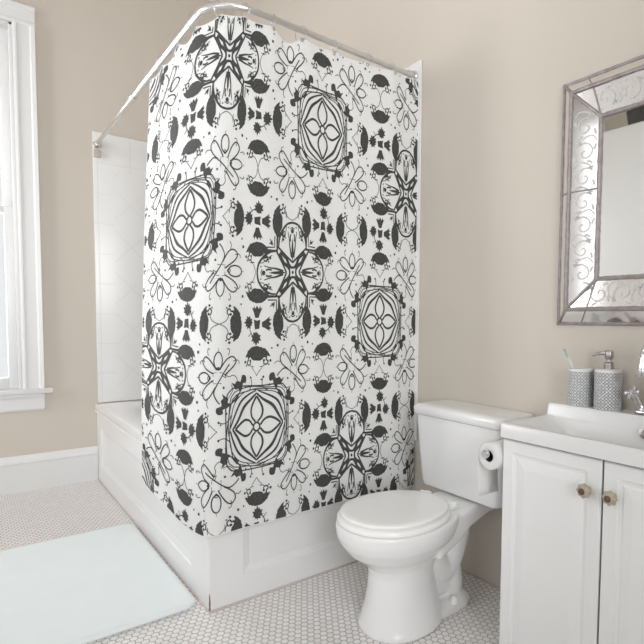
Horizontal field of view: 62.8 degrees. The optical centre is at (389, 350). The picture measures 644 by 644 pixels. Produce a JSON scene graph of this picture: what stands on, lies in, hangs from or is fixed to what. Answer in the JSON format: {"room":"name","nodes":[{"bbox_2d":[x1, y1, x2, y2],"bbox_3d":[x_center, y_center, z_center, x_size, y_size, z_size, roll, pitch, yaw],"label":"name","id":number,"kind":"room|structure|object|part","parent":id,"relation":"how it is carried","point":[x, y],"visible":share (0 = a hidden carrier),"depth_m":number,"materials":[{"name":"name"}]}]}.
{"room":"bathroom","nodes":[
{"label":"bathroom","id":0,"kind":"room"},
{"bbox_2d":[0,0,234,457],"bbox_3d":[-2.562,-0.851,3.179,3.602,3.530,0.140,-2,4,-39],"label":"wall","id":1,"kind":"structure","parent":0,"point":[91,55],"depth_m":3.48,"materials":[{"name":"beige paint"}]},
{"bbox_2d":[0,0,52,412],"bbox_3d":[-2.707,-0.861,3.018,1.211,2.530,0.185,-2,4,-39],"label":"window","id":2,"kind":"structure","parent":1,"relation":"in","point":[25,389],"depth_m":3.29,"materials":[{"name":"white paint"}]},
{"bbox_3d":[-2.739,-1.425,3.030,0.857,1.141,0.032,-2,4,-39],"label":"sash","id":3,"kind":"part","parent":2,"relation":"part of","materials":[{"name":"white paint"}]},
{"bbox_3d":[-2.728,-0.319,3.066,0.857,1.151,0.032,-2,4,-39],"label":"sash","id":4,"kind":"part","parent":2,"relation":"part of","materials":[{"name":"white paint"}]},
{"bbox_3d":[-2.723,-0.874,3.035,0.893,2.270,0.135,-2,4,-39],"label":"frame","id":5,"kind":"part","parent":2,"relation":"part of","materials":[{"name":"white paint"}]},
{"bbox_3d":[-2.718,0.272,3.081,1.211,0.032,0.185,-2,4,-39],"label":"sill","id":6,"kind":"part","parent":2,"relation":"part of","materials":[{"name":"white paint"}]},
{"bbox_2d":[0,446,97,495],"bbox_3d":[-2.966,0.814,2.850,2.428,0.235,0.023,-2,4,-39],"label":"baseboard","id":7,"kind":"structure","parent":1,"relation":"attached to","point":[23,473],"depth_m":3.43,"materials":[{"name":"white paint"}]},
{"bbox_2d":[209,0,243,10],"bbox_3d":[-0.782,-2.528,0.815,3.862,0.120,6.000,-2,4,-39],"label":"ceiling","id":8,"kind":"structure","parent":0,"point":[233,1],"depth_m":3.96,"materials":[{"name":"beige paint"}]},
{"bbox_2d":[0,480,499,643],"bbox_3d":[-0.818,1.116,1.020,3.862,0.120,6.000,-2,4,-39],"label":"floor","id":9,"kind":"structure","parent":0,"point":[325,608],"depth_m":2.04,"materials":[{"name":"white tile"}]},
{"bbox_2d":[0,524,194,643],"bbox_3d":[-1.672,0.984,1.930,1.564,0.024,1.028,-2,4,-39],"label":"bath mat","id":10,"kind":"object","parent":9,"relation":"on","point":[87,587],"visible":1,"depth_m":2.12,"materials":[{"name":"white fabric"}]},
{"bbox_2d":[95,399,408,612],"bbox_3d":[-0.968,0.669,3.111,1.020,0.535,2.133,-2,4,-39],"label":"bathtub","id":11,"kind":"object","parent":9,"relation":"on","point":[229,569],"visible":0.21,"depth_m":2.27,"materials":[{"name":"white ceramic"}]},
{"bbox_2d":[95,399,141,441],"bbox_3d":[-0.967,0.604,3.109,1.018,0.405,2.130,-2,4,-39],"label":"tub basin","id":12,"kind":"object","parent":11,"relation":"in","point":[119,421],"depth_m":3.26,"materials":[{"name":"white ceramic"}]},
{"bbox_3d":[-1.348,0.707,2.803,0.040,0.487,2.131,-2,4,-39],"label":"apron panel","id":13,"kind":"part","parent":11,"relation":"part of","materials":[{"name":"white ceramic"}]},
{"bbox_2d":[92,60,422,440],"bbox_3d":[-0.933,-0.516,3.031,1.003,1.839,2.183,-2,4,-39],"label":"tub surround","id":14,"kind":"object","parent":11,"relation":"on","point":[119,176],"visible":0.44,"depth_m":3.63,"materials":[{"name":"white tile"}]},
{"bbox_3d":[-1.625,-0.570,3.866,0.991,1.839,0.011,-2,4,-39],"label":"wall panel","id":15,"kind":"part","parent":14,"relation":"part of","materials":[{"name":"white tile"}]},
{"bbox_2d":[92,2,416,157],"bbox_3d":[-0.934,-1.317,2.986,0.993,0.110,2.146,-2,4,-39],"label":"shower rod","id":16,"kind":"object","parent":14,"relation":"attached to","point":[201,11],"visible":0.91,"depth_m":2.20,"materials":[{"name":"silver metal"}]},
{"bbox_3d":[-1.024,-1.298,2.351,0.060,0.062,0.023,-2,4,-39],"label":"curtain ring","id":17,"kind":"object","parent":16,"relation":"hanging from","visible":0},
{"bbox_2d":[141,14,418,536],"bbox_3d":[-0.564,-0.315,2.533,1.050,1.952,0.911,-2,4,-39],"label":"shower curtain","id":18,"kind":"object","parent":17,"relation":"hanging from","point":[279,314],"visible":1,"depth_m":2.15,"materials":[{"name":"fabric"}]},
{"bbox_3d":[-0.549,-0.517,3.345,0.011,1.814,2.183,-2,4,-39],"label":"wall panel","id":19,"kind":"part","parent":14,"relation":"part of","materials":[{"name":"white tile"}]},
{"bbox_3d":[-0.305,0.745,2.304,1.018,0.487,0.040,-2,4,-39],"label":"apron panel","id":20,"kind":"part","parent":11,"relation":"part of","materials":[{"name":"white ceramic"}]},
{"bbox_2d":[336,399,533,643],"bbox_3d":[0.125,0.625,2.003,0.723,0.768,0.486,-2,4,-39],"label":"toilet","id":21,"kind":"object","parent":9,"relation":"on","point":[412,544],"visible":0.99,"depth_m":1.91,"materials":[{"name":"white ceramic"}]},
{"bbox_3d":[0.019,0.598,1.914,0.433,0.018,0.368,-2,4,-39],"label":"seat","id":22,"kind":"part","parent":21,"relation":"part of","materials":[{"name":"white plastic"}]},
{"bbox_3d":[0.021,0.579,1.914,0.415,0.020,0.344,-2,4,-39],"label":"lid","id":23,"kind":"part","parent":21,"relation":"part of","materials":[{"name":"white plastic"}]},
{"bbox_3d":[0.117,0.807,2.007,0.705,0.405,0.376,-2,4,-39],"label":"bowl","id":24,"kind":"part","parent":21,"relation":"part of","materials":[{"name":"white ceramic"}]},
{"bbox_3d":[0.330,0.437,2.159,0.198,0.310,0.464,-2,4,-39],"label":"tank","id":25,"kind":"part","parent":21,"relation":"part of","materials":[{"name":"white ceramic"}]},
{"bbox_3d":[0.327,0.257,2.145,0.211,0.044,0.486,-2,4,-39],"label":"tank lid","id":26,"kind":"part","parent":21,"relation":"part of","materials":[{"name":"white ceramic"}]},
{"bbox_2d":[499,438,643,643],"bbox_3d":[0.708,0.668,1.559,0.389,0.744,0.702,-2,4,-39],"label":"vanity cabinet","id":27,"kind":"object","parent":9,"relation":"on","point":[572,545],"visible":0.98,"depth_m":1.53,"materials":[{"name":"white paint"}]},
{"bbox_2d":[482,450,491,458],"bbox_3d":[0.394,0.344,1.776,0.181,0.048,0.061,-2,4,-39],"label":"toilet paper holder","id":28,"kind":"object","parent":27,"relation":"attached to","point":[486,454],"visible":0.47,"depth_m":1.73,"materials":[{"name":"silver metal"}]},
{"bbox_2d":[478,438,503,496],"bbox_3d":[0.372,0.405,1.784,0.111,0.197,0.095,-2,4,-39],"label":"toilet paper roll","id":29,"kind":"object","parent":28,"relation":"on","point":[487,468],"visible":0.62,"depth_m":1.78,"materials":[{"name":"white paper"}]},
{"bbox_2d":[501,400,643,468],"bbox_3d":[0.727,0.285,1.544,0.359,0.157,0.713,-2,4,-39],"label":"sink","id":30,"kind":"object","parent":27,"relation":"in","point":[613,436],"visible":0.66,"depth_m":1.65,"materials":[{"name":"white ceramic"}]},
{"bbox_2d":[568,367,593,406],"bbox_3d":[0.662,0.127,1.813,0.082,0.128,0.082,-2,4,-39],"label":"tumbler","id":31,"kind":"object","parent":30,"relation":"on","point":[580,380],"visible":1,"depth_m":1.78,"materials":[{"name":"grey ceramic"}]},
{"bbox_2d":[562,349,574,368],"bbox_3d":[0.645,0.084,1.821,0.090,0.179,0.019,2,4,28],"label":"toothbrush","id":32,"kind":"object","parent":31,"relation":"in","point":[565,350],"visible":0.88,"depth_m":1.83,"materials":[{"name":"white plastic"}]},
{"bbox_2d":[591,350,622,410],"bbox_3d":[0.726,0.097,1.732,0.088,0.197,0.088,-2,4,-39],"label":"soap dispenser","id":33,"kind":"object","parent":30,"relation":"on","point":[608,380],"visible":1,"depth_m":1.70,"materials":[{"name":"grey ceramic"}]},
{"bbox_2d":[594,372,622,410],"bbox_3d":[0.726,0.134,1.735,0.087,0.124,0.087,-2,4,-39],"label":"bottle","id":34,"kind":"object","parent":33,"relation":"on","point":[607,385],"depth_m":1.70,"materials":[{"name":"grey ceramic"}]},
{"bbox_2d":[624,345,643,414],"bbox_3d":[0.809,0.088,1.599,0.154,0.233,0.139,1,3,14],"label":"faucet","id":35,"kind":"object","parent":30,"relation":"on","point":[633,392],"visible":1,"depth_m":1.63,"materials":[{"name":"silver metal"}]},
{"bbox_3d":[0.761,0.133,1.638,0.040,0.039,0.048,1,3,6],"label":"cross handle","id":36,"kind":"part","parent":35,"relation":"part of","materials":[{"name":"silver metal"}]},
{"bbox_3d":[0.790,0.083,1.583,0.124,0.220,0.028,-2,4,-34],"label":"spout","id":37,"kind":"part","parent":35,"relation":"part of","materials":[{"name":"silver metal"}]},
{"bbox_3d":[0.549,0.395,1.470,0.034,0.042,0.042,-2,4,-39],"label":"knob","id":38,"kind":"part","parent":27,"relation":"part of","materials":[{"name":"beige ceramic"}]},
{"bbox_3d":[0.598,0.399,1.411,0.034,0.042,0.042,-2,4,-39],"label":"knob","id":39,"kind":"part","parent":27,"relation":"part of","materials":[{"name":"beige ceramic"}]},
{"bbox_3d":[0.703,0.678,1.331,0.013,0.727,0.350,-2,4,-39],"label":"door","id":40,"kind":"part","parent":27,"relation":"part of","materials":[{"name":"white paint"}]},
{"bbox_2d":[235,0,643,587],"bbox_3d":[0.594,-0.756,2.057,0.140,3.530,5.600,-2,4,-39],"label":"wall","id":41,"kind":"structure","parent":0,"point":[495,73],"depth_m":2.17,"materials":[{"name":"beige paint"}]},
{"bbox_2d":[462,569,499,589],"bbox_3d":[0.361,0.992,2.302,0.008,0.008,0.840,-2,4,-39],"label":"trim","id":42,"kind":"structure","parent":41,"relation":"attached to","point":[464,571],"depth_m":2.26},
{"bbox_2d":[556,54,643,325],"bbox_3d":[0.855,-0.507,1.600,0.050,0.870,0.778,-2,4,-39],"label":"wall mirror","id":43,"kind":"object","parent":41,"relation":"attached to","point":[601,258],"visible":1,"depth_m":1.76,"materials":[{"name":"silver metal"}]},
{"bbox_3d":[0.666,-0.196,1.826,0.105,0.103,0.017,3,4,41],"label":"etched panel","id":44,"kind":"part","parent":43,"relation":"part of","materials":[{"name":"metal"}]},
{"bbox_3d":[0.672,-0.350,1.822,0.105,0.411,0.003,3,4,41],"label":"etched panel","id":45,"kind":"part","parent":43,"relation":"part of","materials":[{"name":"mirror"}]},
{"bbox_3d":[0.676,-0.726,1.801,0.105,0.343,0.003,3,4,41],"label":"etched panel","id":46,"kind":"part","parent":43,"relation":"part of","materials":[{"name":"mirror"}]},
{"bbox_3d":[0.672,-0.846,1.789,0.105,0.103,0.017,3,4,41],"label":"etched panel","id":47,"kind":"part","parent":43,"relation":"part of","materials":[{"name":"mirror"}]},
{"bbox_3d":[0.768,-0.188,1.712,0.021,0.104,0.252,-2,4,-39],"label":"etched panel","id":48,"kind":"part","parent":43,"relation":"part of","materials":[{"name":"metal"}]},
{"bbox_3d":[0.774,-0.839,1.675,0.021,0.104,0.252,-2,4,-39],"label":"etched panel","id":49,"kind":"part","parent":43,"relation":"part of","materials":[{"name":"mirror"}]},
{"bbox_2d":[599,105,643,276],"bbox_3d":[0.862,-0.508,1.605,0.009,0.562,0.470,-2,4,-39],"label":"mirror glass","id":50,"kind":"object","parent":43,"relation":"on","point":[621,127],"depth_m":1.72,"materials":[{"name":"silver mirror"}]}
]}

